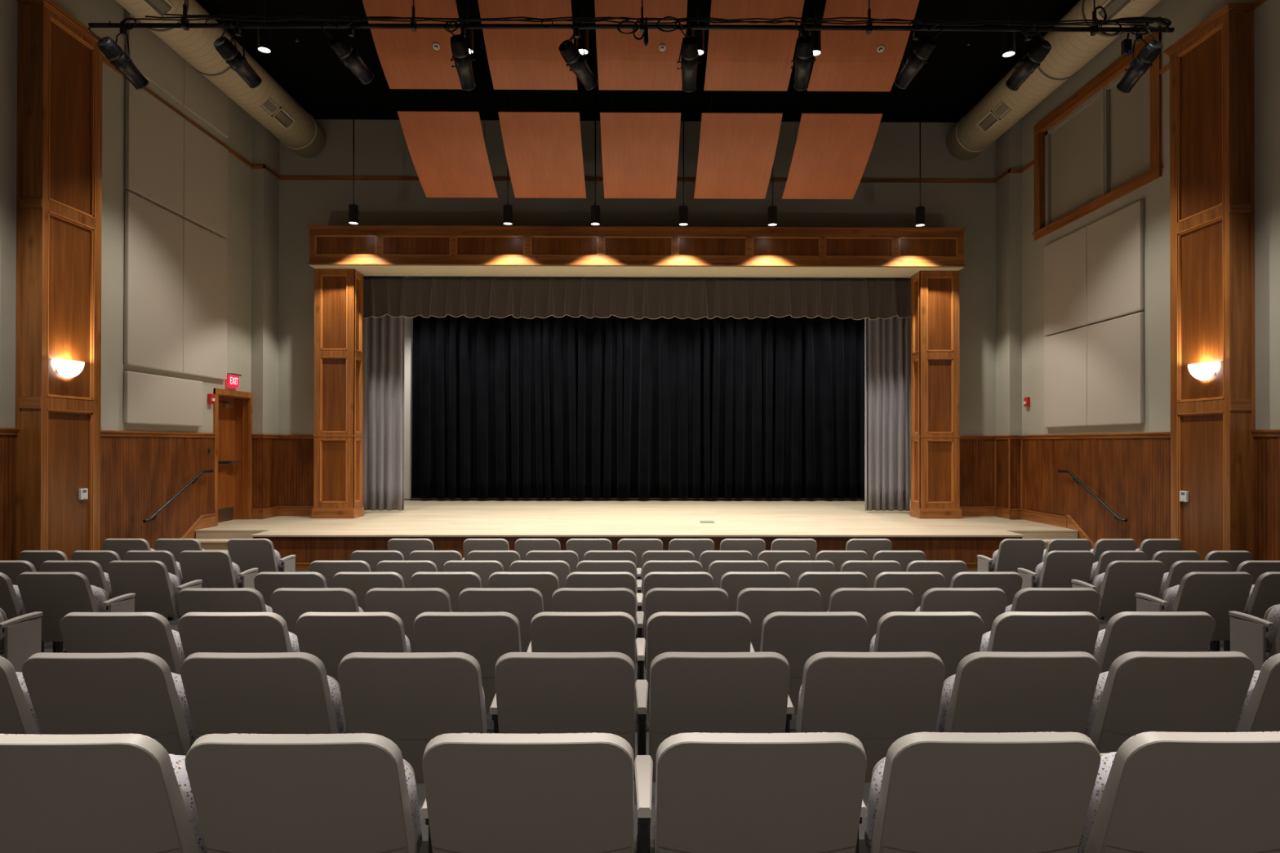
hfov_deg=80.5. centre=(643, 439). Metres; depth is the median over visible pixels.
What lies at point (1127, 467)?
wall
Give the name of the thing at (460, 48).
spotlight
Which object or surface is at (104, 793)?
seat
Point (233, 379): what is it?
exit sign
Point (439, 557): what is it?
seat
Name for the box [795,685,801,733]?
seat cushion
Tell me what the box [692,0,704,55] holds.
pendant light
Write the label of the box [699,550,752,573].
seat
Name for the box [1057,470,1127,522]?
handrail
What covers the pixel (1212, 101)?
pilaster
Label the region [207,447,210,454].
light switch
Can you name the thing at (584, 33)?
pendant light
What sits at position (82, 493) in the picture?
thermostat
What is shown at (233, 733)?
cushion
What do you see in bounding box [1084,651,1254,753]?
seat
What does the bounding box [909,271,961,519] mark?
column
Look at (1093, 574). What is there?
seat cushion
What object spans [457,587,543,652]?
seat
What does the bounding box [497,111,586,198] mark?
reflector
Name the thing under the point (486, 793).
seat
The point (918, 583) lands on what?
seat
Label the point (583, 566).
seat
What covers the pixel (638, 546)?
seat
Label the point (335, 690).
seat cushion
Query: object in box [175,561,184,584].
seat cushion
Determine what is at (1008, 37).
pendant light
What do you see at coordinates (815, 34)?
pendant light
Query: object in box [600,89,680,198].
reflector
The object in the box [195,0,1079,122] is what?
ceiling
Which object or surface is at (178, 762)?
seat cushion
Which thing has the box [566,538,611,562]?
seat
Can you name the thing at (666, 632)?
seat
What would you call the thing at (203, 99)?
acoustic panel
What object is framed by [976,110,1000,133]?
register
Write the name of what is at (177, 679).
seat cushion
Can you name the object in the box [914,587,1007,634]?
seat
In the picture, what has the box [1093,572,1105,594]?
seat cushion
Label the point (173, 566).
seat
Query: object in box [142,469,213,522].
handrail
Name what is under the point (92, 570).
seat
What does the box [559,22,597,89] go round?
spotlight
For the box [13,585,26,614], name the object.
seat cushion
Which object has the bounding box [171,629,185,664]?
seat cushion
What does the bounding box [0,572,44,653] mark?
seat
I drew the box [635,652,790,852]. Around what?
seat
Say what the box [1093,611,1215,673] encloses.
seat
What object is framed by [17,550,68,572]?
seat
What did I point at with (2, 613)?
seat cushion
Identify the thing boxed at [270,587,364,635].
seat
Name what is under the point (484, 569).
seat
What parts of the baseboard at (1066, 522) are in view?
baseboard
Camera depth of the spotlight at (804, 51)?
7.96 m
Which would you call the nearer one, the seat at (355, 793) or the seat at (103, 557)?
the seat at (355, 793)
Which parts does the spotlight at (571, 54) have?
power cord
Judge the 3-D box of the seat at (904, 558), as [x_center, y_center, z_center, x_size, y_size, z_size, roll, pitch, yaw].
[2.485,1.525,7.543,0.618,0.899,0.503,0,0,0]
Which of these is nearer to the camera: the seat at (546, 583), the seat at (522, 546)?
the seat at (546, 583)
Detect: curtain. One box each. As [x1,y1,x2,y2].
[362,275,404,511]
[411,315,865,498]
[864,277,910,511]
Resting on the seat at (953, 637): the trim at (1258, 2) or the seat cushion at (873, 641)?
the seat cushion at (873, 641)
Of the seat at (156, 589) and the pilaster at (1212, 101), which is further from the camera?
the pilaster at (1212, 101)
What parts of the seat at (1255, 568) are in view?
leg, backrest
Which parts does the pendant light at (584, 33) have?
stem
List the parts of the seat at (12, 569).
backrest, leg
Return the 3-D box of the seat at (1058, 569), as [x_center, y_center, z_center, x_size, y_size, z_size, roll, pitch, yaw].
[4.117,1.528,7.557,0.520,0.899,0.503,0,0,0]
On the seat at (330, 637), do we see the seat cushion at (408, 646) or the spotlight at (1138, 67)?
the seat cushion at (408, 646)
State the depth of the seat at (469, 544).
8.20 m
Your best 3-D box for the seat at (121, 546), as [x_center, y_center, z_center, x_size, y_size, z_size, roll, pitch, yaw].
[-5.613,1.519,8.392,0.595,0.899,0.503,0,0,0]
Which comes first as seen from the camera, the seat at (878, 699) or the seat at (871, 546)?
the seat at (878, 699)
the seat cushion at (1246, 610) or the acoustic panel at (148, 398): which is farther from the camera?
the acoustic panel at (148, 398)
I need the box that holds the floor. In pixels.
[0,570,1270,852]
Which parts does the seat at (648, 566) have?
armrest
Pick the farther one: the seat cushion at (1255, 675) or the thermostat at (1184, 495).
the thermostat at (1184, 495)
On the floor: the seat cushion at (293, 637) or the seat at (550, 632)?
the seat at (550, 632)
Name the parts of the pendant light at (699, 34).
stem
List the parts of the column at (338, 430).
molding, molding, panel, molding, panel, panel, panel, panel, panel, molding, molding, frame, molding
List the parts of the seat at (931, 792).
leg, armrest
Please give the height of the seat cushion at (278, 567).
0.315 m
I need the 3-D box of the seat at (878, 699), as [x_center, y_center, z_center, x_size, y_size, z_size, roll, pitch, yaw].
[0.810,1.217,2.946,0.563,0.899,0.503,0,0,0]
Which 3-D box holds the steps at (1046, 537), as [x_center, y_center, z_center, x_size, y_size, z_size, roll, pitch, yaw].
[6.314,1.722,11.565,1.182,0.499,0.940,0,0,0]
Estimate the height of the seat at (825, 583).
0.899 m
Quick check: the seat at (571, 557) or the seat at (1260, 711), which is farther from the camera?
the seat at (571, 557)
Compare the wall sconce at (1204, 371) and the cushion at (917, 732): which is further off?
the wall sconce at (1204, 371)
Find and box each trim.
[16,0,279,179]
[280,176,995,182]
[995,0,1266,182]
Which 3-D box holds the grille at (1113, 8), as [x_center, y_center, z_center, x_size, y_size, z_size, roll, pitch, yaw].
[5.919,-5.448,9.501,0.137,0.133,0.480,0,0,0]
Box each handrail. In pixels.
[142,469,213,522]
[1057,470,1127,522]
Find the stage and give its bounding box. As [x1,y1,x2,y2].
[195,497,1079,570]
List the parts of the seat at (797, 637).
armrest, backrest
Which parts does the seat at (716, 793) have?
armrest, leg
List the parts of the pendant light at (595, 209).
stem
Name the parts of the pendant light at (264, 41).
stem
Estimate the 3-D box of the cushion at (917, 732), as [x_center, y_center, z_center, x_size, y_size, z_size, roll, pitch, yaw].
[0.846,0.942,1.923,0.463,0.448,0.204,0,0,0]
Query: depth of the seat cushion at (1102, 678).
2.92 m
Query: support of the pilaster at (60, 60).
attached to the wall at (143, 467)
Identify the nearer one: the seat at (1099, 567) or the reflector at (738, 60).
the seat at (1099, 567)
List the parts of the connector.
cord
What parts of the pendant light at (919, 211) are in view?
stem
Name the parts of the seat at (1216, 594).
panel, armrest, backrest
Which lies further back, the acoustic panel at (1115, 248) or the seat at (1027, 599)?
the acoustic panel at (1115, 248)
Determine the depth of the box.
8.01 m
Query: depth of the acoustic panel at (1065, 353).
12.35 m
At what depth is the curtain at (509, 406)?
18.12 m
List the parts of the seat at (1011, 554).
panel, armrest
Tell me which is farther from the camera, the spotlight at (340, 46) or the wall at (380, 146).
the wall at (380, 146)
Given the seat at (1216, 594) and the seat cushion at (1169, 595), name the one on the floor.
the seat at (1216, 594)
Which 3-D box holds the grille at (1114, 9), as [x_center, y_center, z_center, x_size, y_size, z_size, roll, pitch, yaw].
[5.932,-5.461,9.501,0.162,0.158,0.500,0,0,0]
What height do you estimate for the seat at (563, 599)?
0.899 m
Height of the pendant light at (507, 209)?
2.320 m
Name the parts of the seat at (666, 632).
leg, armrest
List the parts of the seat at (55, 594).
backrest, armrest, panel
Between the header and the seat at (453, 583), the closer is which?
the seat at (453, 583)
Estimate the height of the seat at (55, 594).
0.899 m
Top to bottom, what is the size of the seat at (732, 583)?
0.899 m
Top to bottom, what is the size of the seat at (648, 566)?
0.899 m
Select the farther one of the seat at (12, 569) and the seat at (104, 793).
the seat at (12, 569)
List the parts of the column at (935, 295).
molding, molding, molding, frame, panel, panel, panel, panel, panel, panel, molding, molding, molding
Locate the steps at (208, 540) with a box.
[195,532,260,553]
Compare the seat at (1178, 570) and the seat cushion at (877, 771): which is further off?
the seat at (1178, 570)
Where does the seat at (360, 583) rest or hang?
on the floor
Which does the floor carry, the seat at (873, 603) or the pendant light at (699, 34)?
the seat at (873, 603)
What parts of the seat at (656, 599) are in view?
leg, armrest, backrest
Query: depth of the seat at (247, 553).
8.23 m
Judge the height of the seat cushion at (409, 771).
0.315 m
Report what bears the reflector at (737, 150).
hanging from the ceiling
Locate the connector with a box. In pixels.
[644,17,648,46]
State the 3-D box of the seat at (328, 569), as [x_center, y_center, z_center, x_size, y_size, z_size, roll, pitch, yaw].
[-2.596,1.468,6.584,0.563,0.899,0.503,0,0,0]
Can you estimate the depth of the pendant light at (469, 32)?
9.96 m
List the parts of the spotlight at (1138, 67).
power cord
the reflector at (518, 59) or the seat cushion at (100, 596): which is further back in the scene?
the reflector at (518, 59)
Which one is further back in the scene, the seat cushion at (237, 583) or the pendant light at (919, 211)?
the pendant light at (919, 211)
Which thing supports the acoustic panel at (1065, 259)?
attached to the wall at (1127, 467)
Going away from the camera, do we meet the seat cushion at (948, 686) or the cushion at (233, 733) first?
the cushion at (233, 733)
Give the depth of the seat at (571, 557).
7.29 m
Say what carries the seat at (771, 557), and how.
on the floor
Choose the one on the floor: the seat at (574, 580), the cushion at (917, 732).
the seat at (574, 580)
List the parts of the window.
frame, sill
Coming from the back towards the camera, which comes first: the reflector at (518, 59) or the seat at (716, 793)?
the reflector at (518, 59)
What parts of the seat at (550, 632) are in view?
armrest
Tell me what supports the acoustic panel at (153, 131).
attached to the wall at (143, 467)
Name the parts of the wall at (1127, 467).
chair rail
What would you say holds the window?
in the wall at (1127, 467)
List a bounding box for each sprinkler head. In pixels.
[432,43,439,49]
[658,44,665,51]
[877,45,884,52]
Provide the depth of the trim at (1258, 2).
13.56 m
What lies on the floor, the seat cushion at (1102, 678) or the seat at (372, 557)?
the seat at (372, 557)
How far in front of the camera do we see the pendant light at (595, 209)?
13.12 m
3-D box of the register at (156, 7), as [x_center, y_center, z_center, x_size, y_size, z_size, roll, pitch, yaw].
[-6.079,-5.465,9.399,0.192,0.187,0.520,0,0,0]
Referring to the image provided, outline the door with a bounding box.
[213,387,253,525]
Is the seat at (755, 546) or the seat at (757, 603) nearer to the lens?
the seat at (757, 603)
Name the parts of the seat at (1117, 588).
panel, armrest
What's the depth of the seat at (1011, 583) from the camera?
5.49 m
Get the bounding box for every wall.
[0,0,279,560]
[278,119,995,506]
[404,277,911,497]
[994,0,1279,560]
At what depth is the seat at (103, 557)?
7.25 m
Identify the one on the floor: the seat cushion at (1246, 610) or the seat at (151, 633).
the seat at (151, 633)
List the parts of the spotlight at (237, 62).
power cord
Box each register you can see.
[141,0,174,17]
[271,106,295,129]
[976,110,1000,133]
[1096,0,1133,23]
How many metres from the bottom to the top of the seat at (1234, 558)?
0.899 m
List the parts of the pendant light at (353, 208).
stem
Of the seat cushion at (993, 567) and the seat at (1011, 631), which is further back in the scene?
the seat cushion at (993, 567)
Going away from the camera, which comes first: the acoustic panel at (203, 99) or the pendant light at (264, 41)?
the pendant light at (264, 41)
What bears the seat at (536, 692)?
on the floor
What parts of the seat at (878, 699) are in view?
leg, armrest, backrest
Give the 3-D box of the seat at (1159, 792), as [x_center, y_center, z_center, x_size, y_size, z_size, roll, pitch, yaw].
[1.407,1.153,2.034,0.618,0.899,0.503,0,0,0]
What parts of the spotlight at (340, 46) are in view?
power cord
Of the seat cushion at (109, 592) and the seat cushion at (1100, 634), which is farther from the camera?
the seat cushion at (109, 592)
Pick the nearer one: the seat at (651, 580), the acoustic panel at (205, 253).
the seat at (651, 580)
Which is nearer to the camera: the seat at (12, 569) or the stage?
the seat at (12, 569)
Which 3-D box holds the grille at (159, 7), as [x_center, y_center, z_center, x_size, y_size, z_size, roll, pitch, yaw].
[-6.074,-5.460,9.399,0.137,0.133,0.480,0,0,0]
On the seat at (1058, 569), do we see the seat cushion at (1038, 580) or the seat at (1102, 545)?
the seat cushion at (1038, 580)
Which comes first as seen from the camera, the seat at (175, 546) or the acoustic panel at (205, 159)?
the seat at (175, 546)
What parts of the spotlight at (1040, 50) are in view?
power cord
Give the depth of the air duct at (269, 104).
11.48 m
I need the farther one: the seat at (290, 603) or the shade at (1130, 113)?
the shade at (1130, 113)
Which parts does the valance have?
hem trim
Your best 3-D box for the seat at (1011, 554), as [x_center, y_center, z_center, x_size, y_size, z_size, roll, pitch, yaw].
[4.114,1.533,8.474,0.540,0.899,0.503,0,0,0]
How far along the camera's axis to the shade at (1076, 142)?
12.37 m
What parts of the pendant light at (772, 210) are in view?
stem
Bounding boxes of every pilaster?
[15,0,102,560]
[1163,3,1255,560]
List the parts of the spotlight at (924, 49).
power cord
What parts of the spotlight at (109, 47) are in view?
power cord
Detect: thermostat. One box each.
[78,488,88,499]
[1179,490,1188,502]
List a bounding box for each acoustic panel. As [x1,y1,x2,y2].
[123,370,202,426]
[124,9,184,104]
[124,78,183,215]
[124,191,183,373]
[181,59,228,137]
[181,118,227,237]
[181,218,227,380]
[1044,226,1088,335]
[1044,326,1087,427]
[1086,200,1144,324]
[1087,311,1144,426]
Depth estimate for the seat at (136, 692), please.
2.74 m
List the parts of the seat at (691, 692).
leg, armrest, backrest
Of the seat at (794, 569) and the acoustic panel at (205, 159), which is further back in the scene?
the acoustic panel at (205, 159)
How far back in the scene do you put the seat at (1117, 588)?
6.48 m
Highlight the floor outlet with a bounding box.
[699,520,715,523]
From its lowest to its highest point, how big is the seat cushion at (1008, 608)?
0.315 m
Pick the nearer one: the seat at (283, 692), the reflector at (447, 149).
the seat at (283, 692)
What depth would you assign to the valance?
14.57 m
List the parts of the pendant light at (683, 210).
stem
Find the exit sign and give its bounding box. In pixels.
[226,373,241,387]
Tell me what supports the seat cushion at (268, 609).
on the seat at (188, 599)
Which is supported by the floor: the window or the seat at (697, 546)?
the seat at (697, 546)
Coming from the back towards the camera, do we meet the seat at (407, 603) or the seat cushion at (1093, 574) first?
the seat cushion at (1093, 574)
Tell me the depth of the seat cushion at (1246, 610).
5.67 m
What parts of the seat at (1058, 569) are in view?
panel, armrest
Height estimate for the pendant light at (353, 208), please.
2.320 m
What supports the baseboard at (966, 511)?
attached to the wall at (380, 146)
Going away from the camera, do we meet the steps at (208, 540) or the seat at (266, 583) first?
the seat at (266, 583)
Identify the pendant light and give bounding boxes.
[257,0,271,53]
[348,89,358,224]
[465,0,473,54]
[502,90,512,225]
[576,0,588,54]
[591,90,599,225]
[679,91,688,226]
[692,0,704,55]
[768,92,777,226]
[808,0,821,56]
[915,93,924,226]
[1002,0,1015,57]
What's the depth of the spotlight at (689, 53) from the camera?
7.95 m
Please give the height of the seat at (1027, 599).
0.899 m
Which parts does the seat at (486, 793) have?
armrest, leg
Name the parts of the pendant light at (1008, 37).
stem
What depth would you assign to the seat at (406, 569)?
6.36 m
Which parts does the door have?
kick plate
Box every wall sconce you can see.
[54,359,84,377]
[1187,362,1217,380]
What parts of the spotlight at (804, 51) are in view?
power cord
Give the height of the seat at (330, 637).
0.899 m
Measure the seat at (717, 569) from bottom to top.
0.899 m
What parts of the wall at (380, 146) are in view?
chair rail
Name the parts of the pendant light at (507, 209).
stem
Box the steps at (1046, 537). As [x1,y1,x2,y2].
[1014,532,1077,549]
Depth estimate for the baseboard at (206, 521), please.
12.38 m
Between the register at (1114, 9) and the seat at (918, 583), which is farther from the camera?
the register at (1114, 9)
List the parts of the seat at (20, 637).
armrest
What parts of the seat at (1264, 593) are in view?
leg, backrest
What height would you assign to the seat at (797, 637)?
0.899 m
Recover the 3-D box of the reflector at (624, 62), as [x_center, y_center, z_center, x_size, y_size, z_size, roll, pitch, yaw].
[-0.038,-5.596,10.325,1.220,0.975,1.469,0,0,0]
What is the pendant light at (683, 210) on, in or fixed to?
hanging from the ceiling
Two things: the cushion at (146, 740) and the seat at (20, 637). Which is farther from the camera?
the seat at (20, 637)
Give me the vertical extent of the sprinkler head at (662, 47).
0.078 m
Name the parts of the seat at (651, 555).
armrest, backrest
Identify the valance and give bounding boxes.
[363,277,911,319]
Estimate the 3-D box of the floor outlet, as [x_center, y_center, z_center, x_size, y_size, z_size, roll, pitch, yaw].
[1.105,1.441,13.203,0.243,0.006,0.277,0,0,0]
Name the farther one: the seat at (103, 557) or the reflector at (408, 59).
the reflector at (408, 59)
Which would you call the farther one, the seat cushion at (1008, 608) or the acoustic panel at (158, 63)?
the acoustic panel at (158, 63)
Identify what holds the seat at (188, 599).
on the floor
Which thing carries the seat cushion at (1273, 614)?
on the seat at (1250, 635)
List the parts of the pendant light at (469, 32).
stem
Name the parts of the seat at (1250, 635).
panel, armrest, leg, backrest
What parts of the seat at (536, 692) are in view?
armrest, leg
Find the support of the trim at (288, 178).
attached to the wall at (380, 146)
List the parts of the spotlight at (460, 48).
power cord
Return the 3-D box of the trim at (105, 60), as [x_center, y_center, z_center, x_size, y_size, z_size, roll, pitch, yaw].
[-6.910,-5.002,4.594,0.245,0.065,19.450,0,0,0]
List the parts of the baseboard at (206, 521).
baseboard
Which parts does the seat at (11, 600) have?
backrest, leg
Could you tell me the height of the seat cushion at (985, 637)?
0.315 m
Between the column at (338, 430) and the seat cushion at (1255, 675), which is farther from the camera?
the column at (338, 430)
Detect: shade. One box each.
[1051,97,1101,222]
[1110,66,1150,191]
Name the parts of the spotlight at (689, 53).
power cord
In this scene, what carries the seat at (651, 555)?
on the floor
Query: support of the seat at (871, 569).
on the floor
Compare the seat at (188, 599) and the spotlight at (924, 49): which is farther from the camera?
the spotlight at (924, 49)
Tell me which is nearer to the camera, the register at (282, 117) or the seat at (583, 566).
the seat at (583, 566)
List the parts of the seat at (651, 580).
leg, armrest, backrest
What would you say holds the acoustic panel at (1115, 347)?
attached to the wall at (1127, 467)
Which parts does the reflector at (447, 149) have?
curved panel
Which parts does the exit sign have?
panel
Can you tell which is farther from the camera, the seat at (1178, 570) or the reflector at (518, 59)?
the reflector at (518, 59)
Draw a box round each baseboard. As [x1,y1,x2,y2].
[181,506,279,538]
[278,506,995,516]
[995,506,1094,549]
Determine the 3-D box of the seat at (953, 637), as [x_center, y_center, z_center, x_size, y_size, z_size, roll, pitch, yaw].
[1.365,1.281,3.867,0.563,0.899,0.503,0,0,0]
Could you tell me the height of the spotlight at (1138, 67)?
0.619 m
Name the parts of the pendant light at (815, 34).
stem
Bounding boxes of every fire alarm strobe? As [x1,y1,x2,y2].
[207,393,214,404]
[1023,397,1030,406]
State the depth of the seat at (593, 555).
7.29 m
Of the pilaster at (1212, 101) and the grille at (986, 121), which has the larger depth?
the grille at (986, 121)
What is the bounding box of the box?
[1120,32,1132,55]
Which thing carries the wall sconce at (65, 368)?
attached to the pilaster at (60, 60)
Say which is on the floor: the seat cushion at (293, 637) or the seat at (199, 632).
the seat at (199, 632)
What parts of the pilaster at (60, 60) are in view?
rail, rail, crown, panel, panel, molding, panel, molding, molding, frame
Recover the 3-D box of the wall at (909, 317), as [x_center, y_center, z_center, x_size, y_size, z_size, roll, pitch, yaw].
[-0.162,-1.044,19.280,14.800,6.900,0.150,0,0,0]
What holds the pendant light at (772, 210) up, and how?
hanging from the ceiling
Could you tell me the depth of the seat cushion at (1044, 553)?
8.44 m
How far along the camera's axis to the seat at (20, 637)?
4.82 m
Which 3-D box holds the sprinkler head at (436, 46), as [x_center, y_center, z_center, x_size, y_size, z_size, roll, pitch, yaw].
[-2.851,-5.414,10.408,0.090,0.078,0.093,0,0,0]
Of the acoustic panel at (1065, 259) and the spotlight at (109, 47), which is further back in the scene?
the acoustic panel at (1065, 259)
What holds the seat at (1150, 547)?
on the floor
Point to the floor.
(48, 646)
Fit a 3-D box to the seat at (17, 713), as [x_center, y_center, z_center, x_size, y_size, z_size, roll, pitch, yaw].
[-2.565,1.212,2.917,0.563,0.899,0.503,0,0,0]
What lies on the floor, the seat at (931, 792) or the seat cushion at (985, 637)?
the seat at (931, 792)
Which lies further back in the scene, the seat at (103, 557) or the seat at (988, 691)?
the seat at (103, 557)
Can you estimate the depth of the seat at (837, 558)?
7.31 m
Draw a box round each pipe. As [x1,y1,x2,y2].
[88,0,1174,35]
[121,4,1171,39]
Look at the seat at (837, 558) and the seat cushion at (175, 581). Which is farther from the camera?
the seat at (837, 558)
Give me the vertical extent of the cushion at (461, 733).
0.448 m
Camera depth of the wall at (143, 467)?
10.79 m
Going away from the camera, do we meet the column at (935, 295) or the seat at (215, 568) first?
the seat at (215, 568)
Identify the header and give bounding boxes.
[306,225,966,277]
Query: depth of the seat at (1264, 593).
5.55 m
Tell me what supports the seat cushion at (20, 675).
on the seat at (17, 713)
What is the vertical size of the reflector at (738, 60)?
0.975 m
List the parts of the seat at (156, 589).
armrest, panel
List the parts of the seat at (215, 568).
armrest, panel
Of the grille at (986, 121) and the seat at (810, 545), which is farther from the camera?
the grille at (986, 121)
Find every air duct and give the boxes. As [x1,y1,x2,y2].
[115,0,326,157]
[946,0,1160,160]
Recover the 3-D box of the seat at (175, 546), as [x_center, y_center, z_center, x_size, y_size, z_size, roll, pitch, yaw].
[-5.026,1.520,8.397,0.540,0.899,0.503,0,0,0]
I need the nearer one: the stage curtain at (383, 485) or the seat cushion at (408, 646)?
the seat cushion at (408, 646)
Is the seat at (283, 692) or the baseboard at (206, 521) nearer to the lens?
the seat at (283, 692)
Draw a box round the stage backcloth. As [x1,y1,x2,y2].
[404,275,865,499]
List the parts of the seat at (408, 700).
backrest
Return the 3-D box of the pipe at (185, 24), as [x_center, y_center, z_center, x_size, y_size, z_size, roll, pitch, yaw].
[-0.094,-5.213,8.028,11.487,1.765,0.080,0,0,0]
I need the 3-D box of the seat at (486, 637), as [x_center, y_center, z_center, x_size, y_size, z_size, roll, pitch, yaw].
[-0.885,1.278,3.848,0.563,0.899,0.503,0,0,0]
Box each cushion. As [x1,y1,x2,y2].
[0,611,4,650]
[0,733,160,744]
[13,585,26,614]
[15,671,41,734]
[90,585,107,612]
[103,572,114,598]
[168,572,179,603]
[168,754,207,852]
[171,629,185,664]
[171,672,195,744]
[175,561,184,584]
[231,561,241,587]
[233,733,367,734]
[265,604,272,612]
[274,549,282,572]
[288,631,299,652]
[327,675,346,733]
[403,762,422,852]
[404,635,411,653]
[461,733,582,733]
[482,687,487,733]
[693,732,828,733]
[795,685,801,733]
[864,760,885,852]
[869,635,875,652]
[917,732,1048,733]
[935,674,955,732]
[979,631,991,651]
[990,549,998,572]
[1004,604,1012,612]
[1034,561,1044,587]
[1041,549,1046,562]
[1076,751,1116,852]
[1084,671,1108,737]
[1088,561,1097,585]
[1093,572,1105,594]
[1093,628,1106,659]
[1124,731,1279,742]
[1157,572,1168,599]
[1162,584,1179,611]
[1234,670,1260,732]
[1243,584,1254,613]
[1266,604,1279,649]
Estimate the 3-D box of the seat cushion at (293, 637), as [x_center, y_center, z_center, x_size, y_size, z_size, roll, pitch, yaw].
[-1.983,1.118,3.851,0.463,0.315,0.208,0,0,0]
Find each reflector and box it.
[362,0,462,88]
[397,53,497,197]
[477,0,577,89]
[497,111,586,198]
[594,0,687,90]
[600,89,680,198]
[693,90,782,199]
[703,0,804,90]
[782,88,882,199]
[807,0,919,91]
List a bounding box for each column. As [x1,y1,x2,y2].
[311,268,364,518]
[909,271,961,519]
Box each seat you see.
[0,560,66,654]
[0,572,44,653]
[0,608,42,672]
[0,656,41,734]
[0,733,207,852]
[16,572,135,641]
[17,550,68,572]
[22,652,195,755]
[40,560,114,599]
[59,612,185,674]
[71,550,120,573]
[102,538,154,560]
[106,560,202,620]
[124,550,184,585]
[154,538,204,562]
[176,587,272,617]
[177,550,257,589]
[177,612,299,658]
[180,652,346,739]
[184,733,422,852]
[226,538,295,573]
[253,572,327,607]
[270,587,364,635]
[295,612,411,684]
[308,560,371,587]
[332,572,404,612]
[337,652,487,783]
[350,550,404,572]
[364,587,452,653]
[376,560,437,587]
[386,538,434,560]
[408,550,462,572]
[410,572,481,612]
[413,612,521,713]
[420,733,634,852]
[443,560,503,587]
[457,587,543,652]
[462,538,509,560]
[466,550,520,572]
[488,572,559,612]
[489,652,635,759]
[509,560,569,588]
[514,538,560,560]
[525,550,578,573]
[526,612,635,703]
[551,587,635,623]
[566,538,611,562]
[566,572,635,595]
[576,560,635,577]
[583,550,636,594]
[617,538,662,579]
[634,732,866,852]
[635,560,702,611]
[635,572,713,679]
[635,587,728,723]
[635,611,751,712]
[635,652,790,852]
[636,550,693,637]
[668,538,714,561]
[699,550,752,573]
[708,560,768,587]
[720,538,765,560]
[720,572,791,612]
[736,587,821,652]
[750,611,867,712]
[757,550,810,572]
[770,538,817,560]
[774,560,835,587]
[785,651,945,782]
[796,572,867,612]
[814,550,868,572]
[826,587,914,652]
[840,560,901,587]
[845,538,892,560]
[855,732,1101,852]
[869,611,983,681]
[872,550,926,572]
[873,572,945,612]
[906,560,967,587]
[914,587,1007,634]
[935,651,1100,734]
[949,571,1022,606]
[977,538,1044,573]
[979,611,1099,655]
[1004,587,1099,615]
[1017,550,1094,589]
[1041,538,1091,562]
[1071,560,1165,620]
[1076,731,1279,852]
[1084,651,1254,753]
[1088,551,1146,585]
[1089,538,1137,563]
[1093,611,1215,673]
[1135,538,1182,560]
[1135,571,1253,640]
[1151,551,1199,573]
[1157,560,1231,599]
[1204,551,1252,572]
[1208,560,1279,653]
[1223,571,1279,651]
[1228,604,1279,671]
[1234,653,1279,732]
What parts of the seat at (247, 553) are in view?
armrest, panel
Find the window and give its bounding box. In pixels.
[1031,26,1163,240]
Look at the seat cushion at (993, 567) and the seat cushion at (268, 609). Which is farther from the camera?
the seat cushion at (993, 567)
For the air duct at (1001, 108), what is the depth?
11.41 m
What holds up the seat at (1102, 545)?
on the floor
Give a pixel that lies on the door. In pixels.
(232, 409)
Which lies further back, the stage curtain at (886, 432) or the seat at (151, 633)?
the stage curtain at (886, 432)
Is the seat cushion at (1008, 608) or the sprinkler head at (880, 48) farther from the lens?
the sprinkler head at (880, 48)
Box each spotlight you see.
[88,20,148,89]
[213,21,262,88]
[320,21,373,84]
[444,20,475,90]
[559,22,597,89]
[677,22,701,92]
[791,21,815,90]
[894,22,943,88]
[1005,26,1051,90]
[1115,26,1163,93]
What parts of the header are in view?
molding, panel, molding, panel, molding, panel, panel, molding, frame, cap molding, molding, panel, molding, panel, molding, panel, molding, panel, molding, panel, molding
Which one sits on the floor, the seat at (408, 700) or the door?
the seat at (408, 700)
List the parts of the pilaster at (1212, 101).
frame, molding, molding, molding, panel, panel, panel, crown, rail, rail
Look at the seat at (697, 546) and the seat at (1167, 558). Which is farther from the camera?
the seat at (697, 546)
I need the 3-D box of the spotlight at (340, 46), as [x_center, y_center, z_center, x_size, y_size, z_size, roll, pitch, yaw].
[-3.103,-4.133,7.958,0.260,0.569,0.618,0,0,27]
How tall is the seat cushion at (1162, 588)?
0.315 m
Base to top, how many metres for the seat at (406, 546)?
0.899 m
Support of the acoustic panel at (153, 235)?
attached to the wall at (143, 467)
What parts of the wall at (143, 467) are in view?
chair rail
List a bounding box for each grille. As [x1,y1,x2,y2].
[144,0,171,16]
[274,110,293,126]
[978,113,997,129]
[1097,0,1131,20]
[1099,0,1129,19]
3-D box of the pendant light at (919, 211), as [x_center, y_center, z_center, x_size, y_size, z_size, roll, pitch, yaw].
[4.833,-4.901,13.219,0.160,2.320,0.160,0,0,0]
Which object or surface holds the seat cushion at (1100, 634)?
on the seat at (1126, 632)
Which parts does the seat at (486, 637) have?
backrest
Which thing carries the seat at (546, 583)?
on the floor

